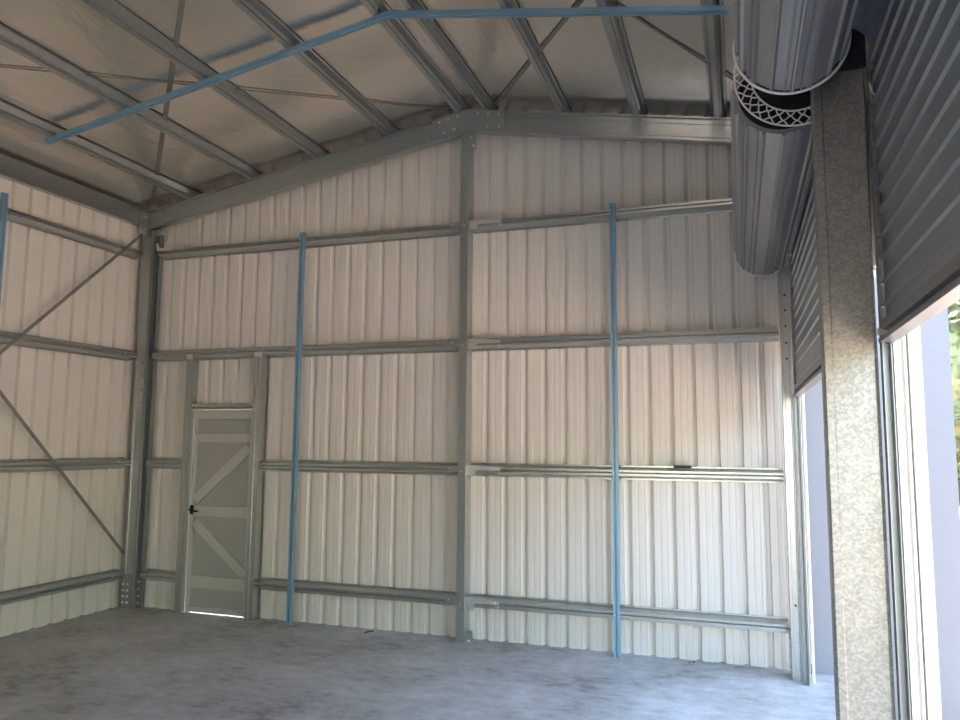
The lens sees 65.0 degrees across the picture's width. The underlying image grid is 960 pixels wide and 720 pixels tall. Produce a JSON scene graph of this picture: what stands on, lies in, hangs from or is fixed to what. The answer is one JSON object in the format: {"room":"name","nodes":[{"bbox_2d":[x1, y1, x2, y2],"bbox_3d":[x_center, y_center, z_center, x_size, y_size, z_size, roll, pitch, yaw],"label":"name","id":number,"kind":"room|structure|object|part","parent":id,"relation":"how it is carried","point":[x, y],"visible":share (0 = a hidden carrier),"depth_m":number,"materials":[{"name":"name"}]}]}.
{"room":"metal shed interior","nodes":[
{"label":"metal shed interior","id":0,"kind":"room"},
{"bbox_2d":[0,177,143,636],"bbox_3d":[-5.517,-0.150,2.668,0.040,4.190,11.420,-2,-7,19],"label":"wall","id":1,"kind":"structure","parent":0,"point":[76,406],"depth_m":7.15,"materials":[{"name":"white metal"}]},
{"bbox_2d":[0,569,124,605],"bbox_3d":[-5.478,1.597,2.390,0.111,0.119,11.250,-2,-7,19],"label":"girt","id":2,"kind":"object","parent":1,"relation":"attached to","point":[54,587],"visible":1,"depth_m":6.96,"materials":[{"name":"metal"}]},
{"bbox_2d":[0,457,131,472],"bbox_3d":[-5.469,0.472,2.513,0.111,0.119,11.250,-2,-7,19],"label":"girt","id":3,"kind":"object","parent":1,"relation":"attached to","point":[66,464],"visible":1,"depth_m":7.04,"materials":[{"name":"metal"}]},
{"bbox_2d":[0,330,137,360],"bbox_3d":[-5.460,-0.638,2.634,0.111,0.119,11.250,-2,-7,19],"label":"girt","id":4,"kind":"object","parent":1,"relation":"attached to","point":[29,341],"visible":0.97,"depth_m":7.12,"materials":[{"name":"metal"}]},
{"bbox_2d":[0,390,123,553],"bbox_3d":[-4.082,0.303,6.436,0.003,3.052,2.953,-2,-7,19],"label":"strap","id":5,"kind":"object","parent":4,"relation":"attached to","point":[2,395],"visible":1,"depth_m":6.95,"materials":[{"name":"metal"}]},
{"bbox_2d":[7,208,143,259],"bbox_3d":[-5.451,-1.723,2.753,0.111,0.119,11.250,-2,-7,19],"label":"girt","id":6,"kind":"object","parent":1,"relation":"attached to","point":[14,216],"visible":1,"depth_m":7.18,"materials":[{"name":"metal"}]},
{"bbox_2d":[0,0,738,211],"bbox_3d":[-1.948,-2.650,1.722,7.650,0.709,11.520,-2,-7,19],"label":"ceiling","id":7,"kind":"structure","parent":0,"point":[672,81],"depth_m":5.94,"materials":[{"name":"silver metal"}]},
{"bbox_2d":[0,606,835,719],"bbox_3d":[-2.371,2.060,1.302,6.800,0.450,11.550,-2,-7,19],"label":"floor","id":8,"kind":"structure","parent":0,"point":[116,663],"depth_m":5.44,"materials":[{"name":"concrete"}]},
{"bbox_2d":[0,192,8,302],"bbox_3d":[-4.109,0.452,6.280,0.036,3.800,0.050,-2,-7,19],"label":"prop","id":9,"kind":"object","parent":8,"relation":"on","point":[4,197],"visible":1,"depth_m":6.45,"materials":[{"name":"metal"}]},
{"bbox_2d":[120,213,163,608],"bbox_3d":[-3.531,0.478,7.854,0.200,4.100,0.160,-2,-7,19],"label":"column","id":10,"kind":"structure","parent":8,"relation":"on","point":[139,482],"depth_m":7.84,"materials":[{"name":"metal"}]},
{"bbox_2d":[0,154,140,225],"bbox_3d":[-5.466,-2.116,2.781,0.070,0.178,11.210,-2,-7,19],"label":"eave purlin","id":11,"kind":"object","parent":10,"relation":"attached to","point":[11,169],"visible":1,"depth_m":7.16,"materials":[{"name":"metal"}]},
{"bbox_2d":[0,233,142,354],"bbox_3d":[-4.077,-0.109,6.486,0.003,2.823,2.962,-2,-7,19],"label":"strap","id":12,"kind":"object","parent":10,"relation":"attached to","point":[126,247],"visible":1,"depth_m":7.09,"materials":[{"name":"metal"}]},
{"bbox_3d":[-3.549,2.347,7.651,0.195,0.340,0.068,-2,-7,19],"label":"plate","id":13,"kind":"part","parent":10,"relation":"part of","materials":[{"name":"metal"}]},
{"bbox_3d":[-3.578,-1.447,8.013,0.115,0.240,0.005,-2,-7,19],"label":"knee plate","id":14,"kind":"part","parent":10,"relation":"part of","materials":[{"name":"metal"}]},
{"bbox_2d":[138,109,468,232],"bbox_3d":[-1.865,-1.830,7.514,3.730,0.849,0.078,-2,-7,19],"label":"rafter","id":15,"kind":"object","parent":10,"relation":"attached to","point":[418,137],"visible":0.79,"depth_m":7.46,"materials":[{"name":"metal"}]},
{"bbox_2d":[0,100,200,198],"bbox_3d":[-4.831,-2.308,2.666,0.132,0.084,11.365,-2,-7,19],"label":"purlin","id":16,"kind":"structure","parent":15,"relation":"attached to","point":[16,115],"depth_m":6.69,"materials":[{"name":"metal"}]},
{"bbox_2d":[152,0,185,197],"bbox_3d":[-2.440,-2.167,5.931,0.035,0.546,4.413,4,-7,-26],"label":"strap","id":17,"kind":"object","parent":16,"relation":"attached to","point":[182,2],"visible":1,"depth_m":5.88,"materials":[{"name":"metal"}]},
{"bbox_2d":[0,24,262,178],"bbox_3d":[-4.104,-2.461,2.434,0.132,0.084,11.365,-2,-7,19],"label":"purlin","id":18,"kind":"structure","parent":15,"relation":"attached to","point":[9,39],"depth_m":5.89,"materials":[{"name":"metal"}]},
{"bbox_2d":[44,10,391,144],"bbox_3d":[-2.138,-2.147,5.846,3.165,0.581,0.050,-2,-7,19],"label":"roof beam","id":19,"kind":"structure","parent":18,"relation":"attached to","point":[382,17],"depth_m":5.77,"materials":[{"name":"metal"}]},
{"bbox_2d":[81,0,328,157],"bbox_3d":[-3.389,-2.612,2.205,0.132,0.084,11.365,-2,-7,19],"label":"purlin","id":20,"kind":"structure","parent":15,"relation":"attached to","point":[112,10],"depth_m":5.69,"materials":[{"name":"metal"}]},
{"bbox_2d":[230,0,398,134],"bbox_3d":[-2.664,-2.764,1.972,0.132,0.084,11.365,-2,-7,19],"label":"purlin","id":21,"kind":"structure","parent":15,"relation":"attached to","point":[254,9],"depth_m":5.90,"materials":[{"name":"metal"}]},
{"bbox_2d":[360,0,469,112],"bbox_3d":[-1.981,-2.908,1.754,0.132,0.084,11.365,-2,-7,19],"label":"purlin","id":22,"kind":"structure","parent":15,"relation":"attached to","point":[394,28],"depth_m":6.00,"materials":[{"name":"metal"}]},
{"bbox_2d":[0,66,452,109],"bbox_3d":[-2.250,-2.186,5.995,4.554,0.557,0.014,4,-7,-26],"label":"strap","id":23,"kind":"object","parent":22,"relation":"attached to","point":[0,66],"visible":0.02,"depth_m":6.15,"materials":[{"name":"metal"}]},
{"bbox_2d":[286,232,305,624],"bbox_3d":[-1.759,0.604,7.198,0.050,3.735,0.047,-2,-7,19],"label":"prop","id":24,"kind":"object","parent":8,"relation":"on","point":[302,238],"visible":1,"depth_m":7.18,"materials":[{"name":"metal"}]},
{"bbox_2d":[456,132,474,642],"bbox_3d":[-0.108,0.166,6.729,0.127,4.532,0.149,-2,-7,19],"label":"steel post","id":25,"kind":"object","parent":8,"relation":"on","point":[463,634],"visible":0.97,"depth_m":6.68,"materials":[{"name":"metal"}]},
{"bbox_2d":[609,203,620,657],"bbox_3d":[1.113,0.521,6.220,0.050,3.735,0.047,-2,-7,19],"label":"prop","id":26,"kind":"object","parent":8,"relation":"on","point":[612,207],"visible":1,"depth_m":6.20,"materials":[{"name":"metal"}]},
{"bbox_2d":[777,262,803,680],"bbox_3d":[2.341,0.214,5.757,0.091,4.264,0.154,-2,-7,19],"label":"column","id":27,"kind":"structure","parent":8,"relation":"on","point":[795,613],"depth_m":5.62,"materials":[{"name":"metal"}]},
{"bbox_2d":[468,109,730,144],"bbox_3d":[1.235,-1.998,6.468,2.820,0.692,0.078,-2,-7,19],"label":"rafter","id":28,"kind":"object","parent":27,"relation":"attached to","point":[623,127],"visible":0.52,"depth_m":6.46,"materials":[{"name":"metal"}]},
{"bbox_2d":[400,0,497,109],"bbox_3d":[-1.726,-2.900,1.665,0.132,0.084,11.365,-2,-7,19],"label":"purlin","id":29,"kind":"structure","parent":28,"relation":"attached to","point":[429,26],"depth_m":5.95,"materials":[{"name":"metal"}]},
{"bbox_2d":[493,0,583,106],"bbox_3d":[0.551,-2.340,5.310,0.035,0.327,3.315,2,-6,-15],"label":"strap","id":30,"kind":"object","parent":29,"relation":"attached to","point":[578,3],"visible":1,"depth_m":5.66,"materials":[{"name":"metal"}]},
{"bbox_2d":[432,110,503,150],"bbox_3d":[-0.112,-2.104,6.897,0.700,0.380,0.024,-2,-7,19],"label":"bracket","id":31,"kind":"object","parent":28,"relation":"attached to","point":[469,119],"visible":1,"depth_m":6.89,"materials":[{"name":"metal"}]},
{"bbox_3d":[-0.068,-2.039,6.885,0.072,0.250,0.004,-2,-7,19],"label":"drop plate","id":32,"kind":"part","parent":31,"relation":"part of","materials":[{"name":"metal"}]},
{"bbox_2d":[497,0,571,111],"bbox_3d":[-1.074,-2.800,1.430,0.132,0.084,11.365,-2,-7,19],"label":"purlin","id":33,"kind":"structure","parent":28,"relation":"attached to","point":[519,25],"depth_m":5.74,"materials":[{"name":"metal"}]},
{"bbox_2d":[595,0,647,114],"bbox_3d":[-0.446,-2.704,1.203,0.132,0.084,11.365,-2,-7,19],"label":"purlin","id":34,"kind":"structure","parent":28,"relation":"attached to","point":[613,26],"depth_m":5.53,"materials":[{"name":"metal"}]},
{"bbox_2d":[613,2,732,79],"bbox_3d":[1.414,-2.194,5.273,2.122,0.213,0.022,5,-8,-36],"label":"strap","id":35,"kind":"object","parent":34,"relation":"attached to","point":[614,3],"visible":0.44,"depth_m":5.21,"materials":[{"name":"metal"}]},
{"bbox_2d":[700,0,726,116],"bbox_3d":[0.169,-2.611,0.982,0.132,0.084,11.365,-2,-7,19],"label":"purlin","id":36,"kind":"structure","parent":28,"relation":"attached to","point":[713,28],"depth_m":5.31,"materials":[{"name":"metal"}]},
{"bbox_2d":[389,5,727,18],"bbox_3d":[0.436,-2.298,4.978,2.275,0.429,0.050,-2,-7,19],"label":"roof beam","id":37,"kind":"structure","parent":36,"relation":"attached to","point":[697,9],"depth_m":4.92,"materials":[{"name":"metal"}]},
{"bbox_3d":[2.292,2.165,5.552,0.005,0.340,0.120,-2,-7,19],"label":"plate","id":38,"kind":"part","parent":27,"relation":"part of","materials":[{"name":"metal"}]},
{"bbox_2d":[789,257,809,685],"bbox_3d":[2.342,0.764,5.531,0.029,3.120,0.048,-2,-7,19],"label":"track","id":39,"kind":"object","parent":8,"relation":"on","point":[796,399],"visible":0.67,"depth_m":5.50,"materials":[{"name":"metal"}]},
{"bbox_2d":[730,56,821,396],"bbox_3d":[1.740,-0.580,4.380,0.501,1.423,2.980,-2,-7,19],"label":"roller door","id":40,"kind":"structure","parent":39,"relation":"attached to","point":[773,181],"depth_m":4.04,"materials":[{"name":"metal"}]},
{"bbox_2d":[791,172,820,382],"bbox_3d":[1.815,-0.576,4.397,0.206,1.270,2.762,-2,-7,19],"label":"curtain","id":41,"kind":"object","parent":40,"relation":"hanging from","point":[807,353],"depth_m":4.49,"materials":[{"name":"grey metal"}]},
{"bbox_3d":[1.903,0.085,4.293,0.050,0.085,2.762,-2,-7,19],"label":"rail","id":42,"kind":"part","parent":40,"relation":"part of","materials":[{"name":"grey metal"}]},
{"bbox_2d":[810,68,895,719],"bbox_3d":[1.403,-0.113,2.872,0.186,4.271,0.085,-2,-7,19],"label":"steel column","id":43,"kind":"structure","parent":8,"relation":"on","point":[856,512],"depth_m":2.81,"materials":[{"name":"grey metal"}]},
{"bbox_2d":[866,69,910,719],"bbox_3d":[1.476,0.448,2.703,0.046,3.120,0.063,-2,-7,19],"label":"track","id":44,"kind":"object","parent":8,"relation":"on","point":[893,496],"visible":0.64,"depth_m":2.72,"materials":[{"name":"metal"}]},
{"bbox_2d":[732,0,959,342],"bbox_3d":[0.784,-0.864,1.498,0.530,1.306,3.022,-2,-7,19],"label":"roller door","id":45,"kind":"structure","parent":44,"relation":"attached to","point":[784,45],"depth_m":2.35,"materials":[{"name":"metal"}]},
{"bbox_2d":[853,0,959,315],"bbox_3d":[0.887,-0.897,1.517,0.306,1.227,2.918,-2,-7,19],"label":"curtain","id":46,"kind":"object","parent":45,"relation":"hanging from","point":[915,57],"depth_m":2.25,"materials":[{"name":"grey metal"}]},
{"bbox_3d":[1.022,-0.259,1.399,0.050,0.085,2.918,-2,-7,19],"label":"rail","id":47,"kind":"part","parent":45,"relation":"part of","materials":[{"name":"grey metal"}]},
{"bbox_2d":[832,28,876,125],"bbox_3d":[1.354,-1.162,2.838,0.274,0.550,0.228,-2,-7,19],"label":"bracket","id":48,"kind":"object","parent":44,"relation":"attached to","point":[856,56],"visible":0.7,"depth_m":2.91,"materials":[{"name":"black metal"}]},
{"bbox_3d":[1.400,-1.276,2.949,0.191,0.300,0.013,-2,-7,19],"label":"plate","id":49,"kind":"part","parent":48,"relation":"part of","materials":[{"name":"black metal"}]},
{"bbox_2d":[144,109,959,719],"bbox_3d":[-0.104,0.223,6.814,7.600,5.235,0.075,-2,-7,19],"label":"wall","id":50,"kind":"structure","parent":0,"point":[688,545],"depth_m":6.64,"materials":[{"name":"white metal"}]},
{"bbox_2d":[140,568,175,581],"bbox_3d":[-3.223,2.186,7.604,0.440,0.119,0.104,-2,-7,19],"label":"girt","id":51,"kind":"object","parent":50,"relation":"attached to","point":[163,575],"visible":0.92,"depth_m":7.60,"materials":[{"name":"metal"}]},
{"bbox_2d":[146,457,181,468],"bbox_3d":[-3.214,1.061,7.727,0.440,0.119,0.104,-2,-7,19],"label":"girt","id":52,"kind":"object","parent":50,"relation":"attached to","point":[156,462],"visible":0.94,"depth_m":7.72,"materials":[{"name":"metal"}]},
{"bbox_2d":[182,611,243,618],"bbox_3d":[-2.577,2.494,7.393,0.737,0.006,0.125,-2,-7,19],"label":"trim","id":53,"kind":"structure","parent":50,"relation":"attached to","point":[184,611],"depth_m":7.36,"materials":[{"name":"metal"}]},
{"bbox_2d":[185,410,251,616],"bbox_3d":[-2.584,1.493,7.452,0.715,1.990,0.081,-2,-7,19],"label":"door","id":54,"kind":"structure","parent":50,"relation":"in","point":[221,452],"depth_m":7.48,"materials":[{"name":"grey metal"}]},
{"bbox_3d":[-2.868,1.499,7.530,0.124,0.090,0.046,-2,-7,19],"label":"handle","id":55,"kind":"part","parent":54,"relation":"part of","materials":[{"name":"black metal"}]},
{"bbox_3d":[-2.585,2.457,7.367,0.645,0.050,0.025,-2,-7,19],"label":"rail","id":56,"kind":"part","parent":54,"relation":"part of","materials":[{"name":"grey metal"}]},
{"bbox_3d":[-2.583,2.193,7.396,0.645,0.115,0.025,-2,-7,19],"label":"rail","id":57,"kind":"part","parent":54,"relation":"part of","materials":[{"name":"grey metal"}]},
{"bbox_3d":[-2.578,1.505,7.471,0.645,0.100,0.025,-2,-7,19],"label":"rail","id":58,"kind":"part","parent":54,"relation":"part of","materials":[{"name":"grey metal"}]},
{"bbox_3d":[-2.572,0.782,7.550,0.645,0.085,0.025,-2,-7,19],"label":"rail","id":59,"kind":"part","parent":54,"relation":"part of","materials":[{"name":"grey metal"}]},
{"bbox_3d":[-2.570,0.553,7.575,0.645,0.075,0.025,-2,-7,19],"label":"rail","id":60,"kind":"part","parent":54,"relation":"part of","materials":[{"name":"grey metal"}]},
{"bbox_2d":[174,352,267,619],"bbox_3d":[-2.573,1.213,7.487,0.910,2.574,0.106,-2,-7,19],"label":"door frame","id":61,"kind":"structure","parent":50,"relation":"attached to","point":[258,407],"depth_m":7.44,"materials":[{"name":"metal"}]},
{"bbox_3d":[-2.968,1.225,7.624,0.073,2.574,0.100,-2,-7,19],"label":"post","id":62,"kind":"part","parent":61,"relation":"part of","materials":[{"name":"metal"}]},
{"bbox_3d":[-2.571,0.471,7.583,0.743,0.060,0.080,-2,-7,19],"label":"head rail","id":63,"kind":"part","parent":61,"relation":"part of","materials":[{"name":"metal"}]},
{"bbox_3d":[-2.184,1.202,7.357,0.090,2.574,0.100,-2,-7,19],"label":"post","id":64,"kind":"part","parent":61,"relation":"part of","materials":[{"name":"metal"}]},
{"bbox_2d":[152,339,458,361],"bbox_3d":[-1.788,-0.092,7.359,3.440,0.119,0.119,-2,-7,19],"label":"girt","id":65,"kind":"object","parent":50,"relation":"attached to","point":[452,345],"visible":0.88,"depth_m":7.27,"materials":[{"name":"metal"}]},
{"bbox_2d":[158,222,459,260],"bbox_3d":[-1.779,-1.176,7.477,3.440,0.119,0.119,-2,-7,19],"label":"girt","id":66,"kind":"object","parent":50,"relation":"attached to","point":[452,229],"visible":0.88,"depth_m":7.40,"materials":[{"name":"metal"}]},
{"bbox_2d":[156,229,172,250],"bbox_3d":[-3.334,-1.273,7.946,0.220,0.235,0.022,-2,-7,19],"label":"cleat","id":67,"kind":"object","parent":66,"relation":"attached to","point":[165,230],"visible":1,"depth_m":7.95,"materials":[{"name":"metal"}]},
{"bbox_3d":[-3.332,-1.200,7.946,0.220,0.091,0.006,-2,-7,19],"label":"plate","id":68,"kind":"part","parent":67,"relation":"part of","materials":[{"name":"metal"}]},
{"bbox_2d":[253,577,455,605],"bbox_3d":[-1.164,2.125,6.896,2.083,0.119,0.119,-2,-7,19],"label":"girt","id":69,"kind":"object","parent":50,"relation":"attached to","point":[264,583],"visible":0.96,"depth_m":6.87,"materials":[{"name":"metal"}]},
{"bbox_2d":[258,459,457,475],"bbox_3d":[-1.155,1.000,7.019,2.083,0.119,0.119,-2,-7,19],"label":"girt","id":70,"kind":"object","parent":50,"relation":"attached to","point":[277,465],"visible":0.94,"depth_m":6.99,"materials":[{"name":"metal"}]},
{"bbox_2d":[469,198,732,233],"bbox_3d":[1.181,-1.262,6.470,2.664,0.119,0.117,-2,-7,19],"label":"girt","id":71,"kind":"object","parent":50,"relation":"attached to","point":[725,205],"visible":0.8,"depth_m":6.50,"materials":[{"name":"metal"}]},
{"bbox_2d":[468,327,778,351],"bbox_3d":[1.135,-0.177,6.364,2.586,0.119,0.117,-2,-7,19],"label":"girt","id":72,"kind":"object","parent":50,"relation":"attached to","point":[760,334],"visible":0.98,"depth_m":6.31,"materials":[{"name":"metal"}]},
{"bbox_2d":[467,463,783,482],"bbox_3d":[1.126,0.934,6.243,2.586,0.119,0.117,-2,-7,19],"label":"girt","id":73,"kind":"object","parent":50,"relation":"attached to","point":[575,471],"visible":0.95,"depth_m":6.21,"materials":[{"name":"metal"}]},
{"bbox_2d":[674,465,691,467],"bbox_3d":[1.630,0.859,6.057,0.135,0.020,0.052,-2,-7,19],"label":"offcut","id":74,"kind":"object","parent":73,"relation":"on","point":[675,466],"visible":1,"depth_m":6.04,"materials":[{"name":"black metal"}]},
{"bbox_2d":[466,593,788,632],"bbox_3d":[1.117,2.059,6.120,2.586,0.119,0.117,-2,-7,19],"label":"girt","id":75,"kind":"object","parent":50,"relation":"attached to","point":[527,604],"visible":0.92,"depth_m":6.07,"materials":[{"name":"metal"}]},
{"bbox_2d":[864,37,875,277],"bbox_3d":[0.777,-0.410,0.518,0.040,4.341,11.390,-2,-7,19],"label":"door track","id":76,"kind":"structure","parent":0,"point":[869,65],"depth_m":3.20,"materials":[{"name":"grey metal"}]},
{"bbox_2d":[799,394,815,683],"bbox_3d":[2.410,0.792,5.591,0.033,3.080,0.060,-2,-7,19],"label":"door frame","id":77,"kind":"structure","parent":76,"relation":"attached to","point":[801,398],"depth_m":5.51,"materials":[{"name":"white paint"}]},
{"bbox_2d":[892,326,941,719],"bbox_3d":[1.571,0.791,2.700,0.090,2.440,0.060,-2,-7,19],"label":"door frame","id":78,"kind":"structure","parent":76,"relation":"attached to","point":[918,569],"depth_m":2.70,"materials":[{"name":"white paint"}]},
{"label":"outside","id":79,"kind":"structure","parent":0,"visible":0},
{"bbox_3d":[3.214,3.316,9.157,120.000,0.350,140.000,-2,-7,19],"label":"ground","id":80,"kind":"structure","parent":79,"visible":0},
{"bbox_2d":[948,300,959,506],"bbox_3d":[11.741,0.599,17.676,3.936,7.057,4.002,-2,-7,19],"label":"tree","id":81,"kind":"object","parent":80,"relation":"on","point":[954,309],"visible":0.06,"depth_m":16.65,"materials":[{"name":"green plant"}]}
]}

